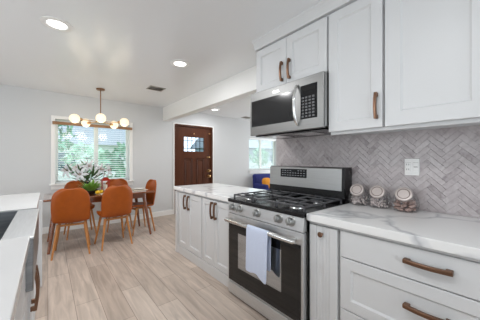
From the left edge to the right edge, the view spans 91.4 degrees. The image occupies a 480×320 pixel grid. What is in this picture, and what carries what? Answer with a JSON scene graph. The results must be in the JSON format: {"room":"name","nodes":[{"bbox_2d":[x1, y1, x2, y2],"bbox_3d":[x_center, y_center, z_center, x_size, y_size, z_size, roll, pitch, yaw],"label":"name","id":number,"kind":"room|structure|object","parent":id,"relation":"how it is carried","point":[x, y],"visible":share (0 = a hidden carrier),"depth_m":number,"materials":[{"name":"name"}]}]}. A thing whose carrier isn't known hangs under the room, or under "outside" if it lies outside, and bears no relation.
{"room":"kitchen","nodes":[
{"label":"kitchen","id":0,"kind":"room"},
{"bbox_2d":[0,84,275,227],"bbox_3d":[-2.114,0.035,5.216,11.090,2.485,0.160,0,0,-39],"label":"wall","id":1,"kind":"structure","parent":0,"point":[25,113],"depth_m":4.69,"materials":[{"name":"white paint"}]},
{"bbox_2d":[49,115,133,189],"bbox_3d":[-2.829,-0.138,4.574,1.390,1.310,0.185,0,0,-39],"label":"window","id":2,"kind":"structure","parent":1,"relation":"in","point":[54,140],"depth_m":4.26,"materials":[{"name":"white paint"}]},
{"bbox_2d":[52,121,131,183],"bbox_3d":[-2.799,-0.132,4.536,1.310,1.106,0.128,0,0,-39],"label":"window blind","id":3,"kind":"object","parent":2,"relation":"attached to","point":[53,122],"visible":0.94,"depth_m":4.56,"materials":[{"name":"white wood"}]},
{"bbox_2d":[42,209,173,233],"bbox_3d":[-3.910,1.220,3.628,6.060,0.115,0.016,0,0,-39],"label":"baseboard","id":4,"kind":"structure","parent":1,"relation":"attached to","point":[45,230],"depth_m":4.72,"materials":[{"name":"white paint"}]},
{"bbox_2d":[173,122,213,213],"bbox_3d":[-1.163,0.188,5.925,1.130,2.178,0.131,0,0,-39],"label":"door","id":5,"kind":"structure","parent":1,"relation":"in","point":[189,167],"depth_m":5.89,"materials":[{"name":"brown wood"}]},
{"bbox_2d":[249,140,273,173],"bbox_3d":[0.722,-0.143,7.489,1.260,1.100,0.185,0,0,-39],"label":"window","id":6,"kind":"structure","parent":1,"relation":"in","point":[267,170],"depth_m":7.46,"materials":[{"name":"white paint"}]},
{"bbox_2d":[249,138,275,169],"bbox_3d":[0.721,-0.196,7.491,1.200,0.985,0.060,0,0,-39],"label":"window blind","id":7,"kind":"object","parent":6,"relation":"attached to","point":[249,138],"visible":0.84,"depth_m":7.43,"materials":[{"name":"white plastic"}]},
{"bbox_2d":[35,214,268,319],"bbox_3d":[0.539,1.337,1.984,11.090,0.120,8.523,0,0,-39],"label":"floor","id":8,"kind":"structure","parent":0,"point":[146,278],"depth_m":2.45,"materials":[{"name":"brown wood"}]},
{"bbox_2d":[14,265,25,319],"bbox_3d":[-0.913,0.841,0.293,0.960,0.872,1.412,0,0,-39],"label":"base cabinet","id":9,"kind":"object","parent":8,"relation":"on","point":[20,314],"visible":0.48,"depth_m":0.98,"materials":[{"name":"white paint"}]},
{"bbox_2d":[26,265,39,319],"bbox_3d":[-1.640,0.960,1.178,0.960,0.635,0.870,0,0,-39],"label":"base cabinet","id":10,"kind":"object","parent":8,"relation":"on","point":[31,302],"visible":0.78,"depth_m":1.43,"materials":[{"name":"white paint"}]},
{"bbox_2d":[34,200,41,319],"bbox_3d":[-2.158,0.841,1.806,0.955,0.872,0.750,0,0,-39],"label":"base cabinet","id":11,"kind":"object","parent":8,"relation":"on","point":[39,255],"visible":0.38,"depth_m":2.35,"materials":[{"name":"white paint"}]},
{"bbox_2d":[50,188,90,260],"bbox_3d":[-2.312,0.820,3.223,0.431,0.918,0.517,0,0,-32],"label":"dining chair","id":12,"kind":"object","parent":8,"relation":"on","point":[72,206],"visible":1,"depth_m":3.05,"materials":[{"name":"leather"}]},
{"bbox_2d":[63,180,95,239],"bbox_3d":[-2.773,0.820,4.053,0.431,0.918,0.517,0,0,-42],"label":"dining chair","id":13,"kind":"object","parent":8,"relation":"on","point":[72,184],"visible":0.24,"depth_m":4.10,"materials":[{"name":"orange leather"}]},
{"bbox_2d":[43,187,154,254],"bbox_3d":[-2.277,0.903,3.862,1.480,0.753,0.740,0,0,-39],"label":"dining table","id":14,"kind":"object","parent":8,"relation":"on","point":[95,197],"visible":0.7,"depth_m":3.66,"materials":[{"name":"brown wood"}]},
{"bbox_2d":[76,179,101,193],"bbox_3d":[-2.336,0.413,3.688,0.387,0.227,0.414,0,0,12],"label":"potted plant","id":15,"kind":"object","parent":14,"relation":"on","point":[91,187],"visible":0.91,"depth_m":3.62,"materials":[{"name":"green plant"}]},
{"bbox_2d":[100,174,109,191],"bbox_3d":[-2.284,0.383,3.973,0.130,0.286,0.130,0,0,-39],"label":"candle lantern","id":16,"kind":"object","parent":14,"relation":"on","point":[103,187],"visible":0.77,"depth_m":3.95,"materials":[{"name":"red paint"}]},
{"bbox_2d":[94,185,132,250],"bbox_3d":[-1.907,0.820,3.549,0.431,0.918,0.517,0,0,-44],"label":"dining chair","id":17,"kind":"object","parent":8,"relation":"on","point":[116,201],"visible":1,"depth_m":3.39,"materials":[{"name":"orange leather"}]},
{"bbox_2d":[105,178,132,232],"bbox_3d":[-2.312,0.820,4.444,0.431,0.918,0.517,0,0,-35],"label":"dining chair","id":18,"kind":"object","parent":8,"relation":"on","point":[113,182],"visible":0.27,"depth_m":4.60,"materials":[{"name":"orange leather"}]},
{"bbox_2d":[124,179,156,235],"bbox_3d":[-1.795,0.820,4.263,0.431,0.918,0.517,0,0,45],"label":"dining chair","id":19,"kind":"object","parent":8,"relation":"on","point":[151,184],"visible":0.69,"depth_m":4.29,"materials":[{"name":"orange leather"}]},
{"bbox_2d":[175,191,201,268],"bbox_3d":[-0.446,0.853,3.208,0.678,0.848,0.715,0,0,-39],"label":"base cabinet","id":20,"kind":"object","parent":8,"relation":"on","point":[188,207],"visible":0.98,"depth_m":2.98,"materials":[{"name":"white paint"}]},
{"bbox_2d":[174,183,263,202],"bbox_3d":[-0.246,0.396,3.007,0.704,0.065,1.299,0,0,-39],"label":"countertop","id":21,"kind":"structure","parent":20,"relation":"on","point":[215,191],"depth_m":2.86,"materials":[{"name":"stone"}]},
{"bbox_2d":[202,197,229,286],"bbox_3d":[-0.037,0.853,2.710,0.678,0.848,0.569,0,0,-39],"label":"base cabinet","id":22,"kind":"object","parent":8,"relation":"on","point":[214,226],"visible":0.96,"depth_m":2.52,"materials":[{"name":"white paint"}]},
{"bbox_2d":[253,174,269,189],"bbox_3d":[0.856,0.845,6.942,0.810,0.866,0.747,0,0,-31],"label":"armchair","id":23,"kind":"object","parent":8,"relation":"on","point":[257,178],"visible":0.21,"depth_m":6.97,"materials":[{"name":"blue fabric"}]},
{"bbox_2d":[262,178,269,187],"bbox_3d":[0.789,0.672,6.896,0.324,0.316,0.164,0,0,-32],"label":"cushion","id":24,"kind":"object","parent":23,"relation":"on","point":[266,181],"visible":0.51,"depth_m":6.83,"materials":[{"name":"orange fabric"}]},
{"bbox_2d":[224,166,351,319],"bbox_3d":[0.405,0.669,2.132,0.788,1.215,0.867,0,0,-39],"label":"gas range","id":25,"kind":"object","parent":8,"relation":"on","point":[294,192],"visible":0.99,"depth_m":1.94,"materials":[{"name":"metal"}]},
{"bbox_2d":[246,224,270,283],"bbox_3d":[0.140,0.733,1.855,0.055,0.399,0.243,0,0,-39],"label":"dish towel","id":26,"kind":"object","parent":25,"relation":"hanging from","point":[258,243],"visible":0.99,"depth_m":1.82,"materials":[{"name":"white fabric"}]},
{"bbox_2d":[228,193,346,217],"bbox_3d":[0.400,0.381,2.128,0.631,0.032,0.867,0,0,-39],"label":"cooktop","id":27,"kind":"object","parent":25,"relation":"in","point":[283,210],"depth_m":1.93,"materials":[{"name":"black metal"}]},
{"bbox_2d":[310,223,339,319],"bbox_3d":[0.786,0.853,1.736,0.702,0.848,0.201,0,0,-39],"label":"base cabinet","id":28,"kind":"object","parent":8,"relation":"on","point":[324,240],"visible":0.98,"depth_m":1.53,"materials":[{"name":"white paint"}]},
{"bbox_2d":[340,230,479,319],"bbox_3d":[1.179,0.853,1.252,0.708,0.848,1.038,0,0,-39],"label":"base cabinet","id":29,"kind":"object","parent":8,"relation":"on","point":[380,279],"visible":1,"depth_m":1.20,"materials":[{"name":"white paint"}]},
{"bbox_3d":[1.907,0.853,0.399,0.666,0.848,1.196,0,0,-39],"label":"base cabinet","id":30,"kind":"object","parent":8,"relation":"on","visible":0},
{"bbox_2d":[307,202,479,262],"bbox_3d":[1.507,0.396,0.881,0.716,0.065,2.449,0,0,-39],"label":"countertop","id":31,"kind":"structure","parent":30,"relation":"on","point":[452,235],"depth_m":1.32,"materials":[{"name":"stone"}]},
{"bbox_2d":[350,184,363,195],"bbox_3d":[0.979,0.277,1.925,0.166,0.172,0.170,0,0,45],"label":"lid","id":32,"kind":"object","parent":31,"relation":"on","point":[356,189],"visible":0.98,"depth_m":1.88,"materials":[{"name":"grey ceramic"}]},
{"bbox_2d":[351,196,367,204],"bbox_3d":[0.979,0.324,1.920,0.130,0.068,0.123,0,0,-39],"label":"candy","id":33,"kind":"object","parent":32,"relation":"in","point":[356,199],"visible":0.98,"depth_m":1.90,"materials":[{"name":"white food"}]},
{"bbox_2d":[369,185,384,198],"bbox_3d":[1.074,0.277,1.809,0.166,0.172,0.170,0,0,45],"label":"lid","id":34,"kind":"object","parent":31,"relation":"on","point":[377,192],"visible":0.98,"depth_m":1.76,"materials":[{"name":"grey ceramic"}]},
{"bbox_2d":[370,197,387,206],"bbox_3d":[1.073,0.323,1.805,0.130,0.067,0.122,0,0,-39],"label":"candy","id":35,"kind":"object","parent":34,"relation":"in","point":[374,202],"visible":0.98,"depth_m":1.78,"materials":[{"name":"white food"}]},
{"bbox_2d":[395,187,412,201],"bbox_3d":[1.183,0.277,1.677,0.166,0.172,0.170,0,0,45],"label":"lid","id":36,"kind":"object","parent":31,"relation":"on","point":[403,194],"visible":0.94,"depth_m":1.63,"materials":[{"name":"grey ceramic"}]},
{"bbox_3d":[-0.037,0.841,-0.806,0.920,0.872,1.400,0,0,-39],"label":"cabinet","id":37,"kind":"object","parent":8,"relation":"on","visible":0},
{"bbox_2d":[0,193,39,319],"bbox_3d":[-1.120,0.383,0.485,0.984,0.040,4.770,0,0,-39],"label":"countertop","id":38,"kind":"structure","parent":37,"relation":"on","point":[13,251],"depth_m":0.86,"materials":[{"name":"stone"}]},
{"bbox_2d":[0,208,38,291],"bbox_3d":[-1.511,0.504,1.284,0.603,0.266,0.862,0,0,-39],"label":"farmhouse sink","id":39,"kind":"object","parent":38,"relation":"in","point":[20,223],"visible":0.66,"depth_m":1.32,"materials":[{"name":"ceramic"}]},
{"bbox_2d":[0,0,321,119],"bbox_3d":[0.539,-1.268,1.984,11.090,0.120,8.523,0,0,-39],"label":"ceiling","id":40,"kind":"structure","parent":0,"point":[123,48],"depth_m":2.46,"materials":[{"name":"white paint"}]},
{"bbox_2d":[40,16,72,31],"bbox_3d":[-1.622,-1.203,2.075,0.236,0.010,0.236,0,0,-39],"label":"recessed light","id":41,"kind":"object","parent":40,"relation":"in","point":[54,23],"visible":1,"depth_m":2.06,"materials":[{"name":"white paint"}]},
{"bbox_2d":[47,20,66,28],"bbox_3d":[-1.622,-1.204,2.075,0.146,0.005,0.146,0,0,-39],"label":"diffuser","id":42,"kind":"object","parent":41,"relation":"attached to","point":[55,24],"depth_m":2.07,"materials":[{"name":"white plastic"}]},
{"bbox_2d":[69,88,128,128],"bbox_3d":[-2.360,-0.896,3.937,0.841,0.622,0.837,0,0,-39],"label":"globe chandelier","id":43,"kind":"object","parent":40,"relation":"hanging from","point":[74,118],"visible":1,"depth_m":3.96,"materials":[{"name":"white glass"}]},
{"bbox_2d":[146,85,165,91],"bbox_3d":[-1.413,-1.203,3.939,0.256,0.010,0.208,0,0,-39],"label":"ceiling vent","id":44,"kind":"object","parent":40,"relation":"in","point":[150,87],"visible":1,"depth_m":3.93,"materials":[{"name":"silver metal"}]},
{"bbox_2d":[170,59,189,67],"bbox_3d":[-0.749,-1.203,2.921,0.236,0.010,0.236,0,0,-39],"label":"recessed light","id":45,"kind":"object","parent":40,"relation":"in","point":[177,63],"visible":1,"depth_m":2.91,"materials":[{"name":"white paint"}]},
{"bbox_2d":[174,62,185,65],"bbox_3d":[-0.749,-1.204,2.921,0.146,0.005,0.146,0,0,-39],"label":"diffuser","id":46,"kind":"object","parent":45,"relation":"attached to","point":[175,63],"depth_m":2.92,"materials":[{"name":"white plastic"}]},
{"bbox_2d":[163,65,255,121],"bbox_3d":[-0.635,-1.056,4.111,0.145,0.305,3.425,0,0,-39],"label":"ceiling beam","id":47,"kind":"structure","parent":40,"relation":"attached to","point":[241,85],"depth_m":3.72,"materials":[{"name":"white paint"}]},
{"bbox_3d":[2.009,0.034,0.949,0.130,2.485,4.818,0,0,-39],"label":"wall","id":48,"kind":"structure","parent":0,"visible":0},
{"bbox_2d":[256,15,328,92],"bbox_3d":[0.565,-0.902,2.221,0.472,0.435,0.793,0,0,-39],"label":"upper cabinet","id":49,"kind":"object","parent":48,"relation":"attached to","point":[305,52],"visible":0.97,"depth_m":2.04,"materials":[{"name":"white paint"}]},
{"bbox_2d":[250,71,330,138],"bbox_3d":[0.527,-0.456,2.208,0.543,0.439,0.828,0,0,-39],"label":"microwave","id":50,"kind":"object","parent":49,"relation":"attached to","point":[298,108],"visible":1,"depth_m":2.00,"materials":[{"name":"metal"}]},
{"bbox_2d":[329,0,402,134],"bbox_3d":[0.941,-0.667,1.763,0.472,0.905,0.379,0,0,-39],"label":"upper cabinet","id":51,"kind":"object","parent":48,"relation":"attached to","point":[357,29],"visible":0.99,"depth_m":1.63,"materials":[{"name":"white paint"}]},
{"bbox_2d":[276,125,479,217],"bbox_3d":[1.498,0.019,1.463,0.007,0.685,3.362,0,0,-39],"label":"backsplash","id":52,"kind":"structure","parent":48,"relation":"attached to","point":[448,181],"depth_m":1.74,"materials":[{"name":"grey tile"}]},
{"bbox_2d":[405,159,419,175],"bbox_3d":[1.269,0.049,1.728,0.010,0.124,0.092,0,0,-39],"label":"outlet plate","id":53,"kind":"object","parent":52,"relation":"attached to","point":[412,166],"visible":1,"depth_m":1.72,"materials":[{"name":"white plastic"}]},
{"bbox_2d":[405,162,410,170],"bbox_3d":[1.252,0.049,1.745,0.004,0.068,0.033,0,0,-39],"label":"socket","id":54,"kind":"object","parent":53,"relation":"attached to","point":[407,164],"depth_m":1.74,"materials":[{"name":"grey plastic"}]},
{"bbox_2d":[385,0,479,130],"bbox_3d":[1.536,-0.667,1.072,0.429,0.905,1.428,0,0,-39],"label":"upper cabinet","id":55,"kind":"object","parent":48,"relation":"attached to","point":[432,47],"visible":1,"depth_m":1.31,"materials":[{"name":"white paint"}]},
{"bbox_2d":[252,0,356,51],"bbox_3d":[0.985,-1.164,1.389,0.082,0.086,2.617,0,0,-39],"label":"crown molding","id":56,"kind":"structure","parent":55,"relation":"attached to","point":[324,8],"depth_m":1.95,"materials":[{"name":"white paint"}]},
{"bbox_2d":[331,117,479,134],"bbox_3d":[1.280,-0.205,1.109,0.020,0.025,1.810,0,0,-39],"label":"rail","id":57,"kind":"object","parent":55,"relation":"attached to","point":[470,120],"visible":0.95,"depth_m":1.39,"materials":[{"name":"white paint"}]},
{"label":"outside","id":58,"kind":"structure","parent":0,"visible":0},
{"bbox_3d":[-9.781,1.702,21.373,40.000,0.150,34.547,0,0,-39],"label":"ground","id":59,"kind":"structure","parent":58,"visible":0},
{"bbox_2d":[58,125,79,151],"bbox_3d":[-6.261,-0.151,7.200,2.201,3.564,2.183,0,0,-39],"label":"tree","id":60,"kind":"object","parent":59,"relation":"on","point":[68,129],"visible":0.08,"depth_m":7.60,"materials":[{"name":"green plant"}]},
{"bbox_2d":[60,141,106,175],"bbox_3d":[-7.692,0.310,11.675,2.220,2.646,2.160,0,0,-39],"label":"tree","id":61,"kind":"object","parent":59,"relation":"on","point":[89,150],"visible":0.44,"depth_m":11.41,"materials":[{"name":"green plant"}]},
{"bbox_2d":[58,125,125,180],"bbox_3d":[-12.482,-0.523,17.570,15.000,4.300,6.200,0,0,-39],"label":"house","id":62,"kind":"structure","parent":59,"relation":"on","point":[108,138],"depth_m":16.66,"materials":[{"name":"white"}]},
{"bbox_2d":[99,142,125,177],"bbox_3d":[-4.223,0.359,9.240,2.402,2.550,2.227,0,0,6],"label":"tree","id":63,"kind":"object","parent":59,"relation":"on","point":[123,146],"visible":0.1,"depth_m":8.68,"materials":[{"name":"green plant"}]},
{"bbox_2d":[190,138,272,160],"bbox_3d":[0.520,-0.623,26.949,10.800,4.500,6.200,0,0,-39],"label":"house","id":64,"kind":"structure","parent":59,"relation":"on","point":[195,145],"depth_m":25.25,"materials":[{"name":"white"}]},
{"bbox_2d":[249,148,269,167],"bbox_3d":[1.552,0.329,18.061,1.633,2.608,1.620,0,0,-30],"label":"tree","id":65,"kind":"object","parent":59,"relation":"on","point":[255,151],"visible":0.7,"depth_m":17.81,"materials":[{"name":"green plant"}]},
{"bbox_2d":[249,162,272,168],"bbox_3d":[0.506,0.877,19.873,12.000,1.500,0.080,0,0,-39],"label":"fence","id":66,"kind":"object","parent":59,"relation":"on","point":[251,164],"visible":0.02,"depth_m":20.68,"materials":[{"name":"white"}]},
{"bbox_3d":[-2.489,0.439,3.805,0.120,0.175,0.120,0,0,-39],"label":"flower vase","id":67,"kind":"object","parent":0,"visible":0},
{"bbox_2d":[60,163,94,182],"bbox_3d":[-2.509,0.266,3.652,0.496,0.465,0.262,0,0,-39],"label":"stem","id":68,"kind":"object","parent":67,"relation":"in","point":[65,170],"visible":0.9,"depth_m":3.56,"materials":[{"name":"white plant"}]},
{"bbox_2d":[60,163,74,177],"bbox_3d":[-2.645,0.159,3.583,0.258,0.227,0.077,0,0,12],"label":"flower","id":69,"kind":"object","parent":68,"relation":"on","point":[65,170],"depth_m":3.56,"materials":[{"name":"white plant"}]},
{"bbox_2d":[70,163,94,180],"bbox_3d":[-2.513,0.263,3.777,0.414,0.470,0.392,0,0,-39],"label":"stem","id":70,"kind":"object","parent":67,"relation":"in","point":[76,165],"visible":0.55,"depth_m":3.77,"materials":[{"name":"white plant"}]},
{"bbox_2d":[70,163,83,173],"bbox_3d":[-2.634,0.134,3.797,0.194,0.173,0.208,0,0,-39],"label":"flower","id":71,"kind":"object","parent":70,"relation":"on","point":[74,167],"depth_m":3.78,"materials":[{"name":"white plant"}]},
{"bbox_2d":[70,167,96,183],"bbox_3d":[-2.510,0.291,3.790,0.398,0.414,0.412,0,0,-39],"label":"stem","id":72,"kind":"object","parent":67,"relation":"in","point":[79,174],"visible":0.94,"depth_m":3.63,"materials":[{"name":"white plant"}]},
{"bbox_2d":[70,167,88,180],"bbox_3d":[-2.491,0.218,3.641,0.258,0.232,0.060,0,0,-16],"label":"flower","id":73,"kind":"object","parent":72,"relation":"on","point":[79,174],"depth_m":3.63,"materials":[{"name":"white plant"}]},
{"bbox_2d":[79,160,99,181],"bbox_3d":[-2.489,0.242,3.864,0.324,0.510,0.350,0,0,37],"label":"stem","id":74,"kind":"object","parent":67,"relation":"in","point":[89,165],"visible":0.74,"depth_m":3.76,"materials":[{"name":"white plant"}]},
{"bbox_2d":[79,160,96,172],"bbox_3d":[-2.445,0.100,3.772,0.257,0.224,0.087,0,0,-39],"label":"flower","id":75,"kind":"object","parent":74,"relation":"on","point":[89,165],"depth_m":3.75,"materials":[{"name":"white plant"}]},
{"bbox_2d":[88,163,107,181],"bbox_3d":[-2.361,0.268,3.888,0.456,0.461,0.296,0,0,37],"label":"stem","id":76,"kind":"object","parent":67,"relation":"in","point":[100,169],"visible":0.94,"depth_m":3.82,"materials":[{"name":"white plant"}]},
{"bbox_2d":[94,163,104,175],"bbox_3d":[-2.308,0.150,3.839,0.085,0.225,0.258,0,0,25],"label":"flower","id":77,"kind":"object","parent":76,"relation":"on","point":[100,168],"depth_m":3.83,"materials":[{"name":"white plant"}]},
{"bbox_2d":[89,164,111,180],"bbox_3d":[-2.351,0.277,3.929,0.450,0.443,0.307,0,0,-39],"label":"stem","id":78,"kind":"object","parent":67,"relation":"in","point":[108,169],"visible":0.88,"depth_m":3.94,"materials":[{"name":"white plant"}]},
{"bbox_2d":[103,164,111,176],"bbox_3d":[-2.249,0.169,3.973,0.078,0.227,0.258,0,0,1],"label":"flower","id":79,"kind":"object","parent":78,"relation":"on","point":[108,169],"depth_m":3.96,"materials":[{"name":"white plant"}]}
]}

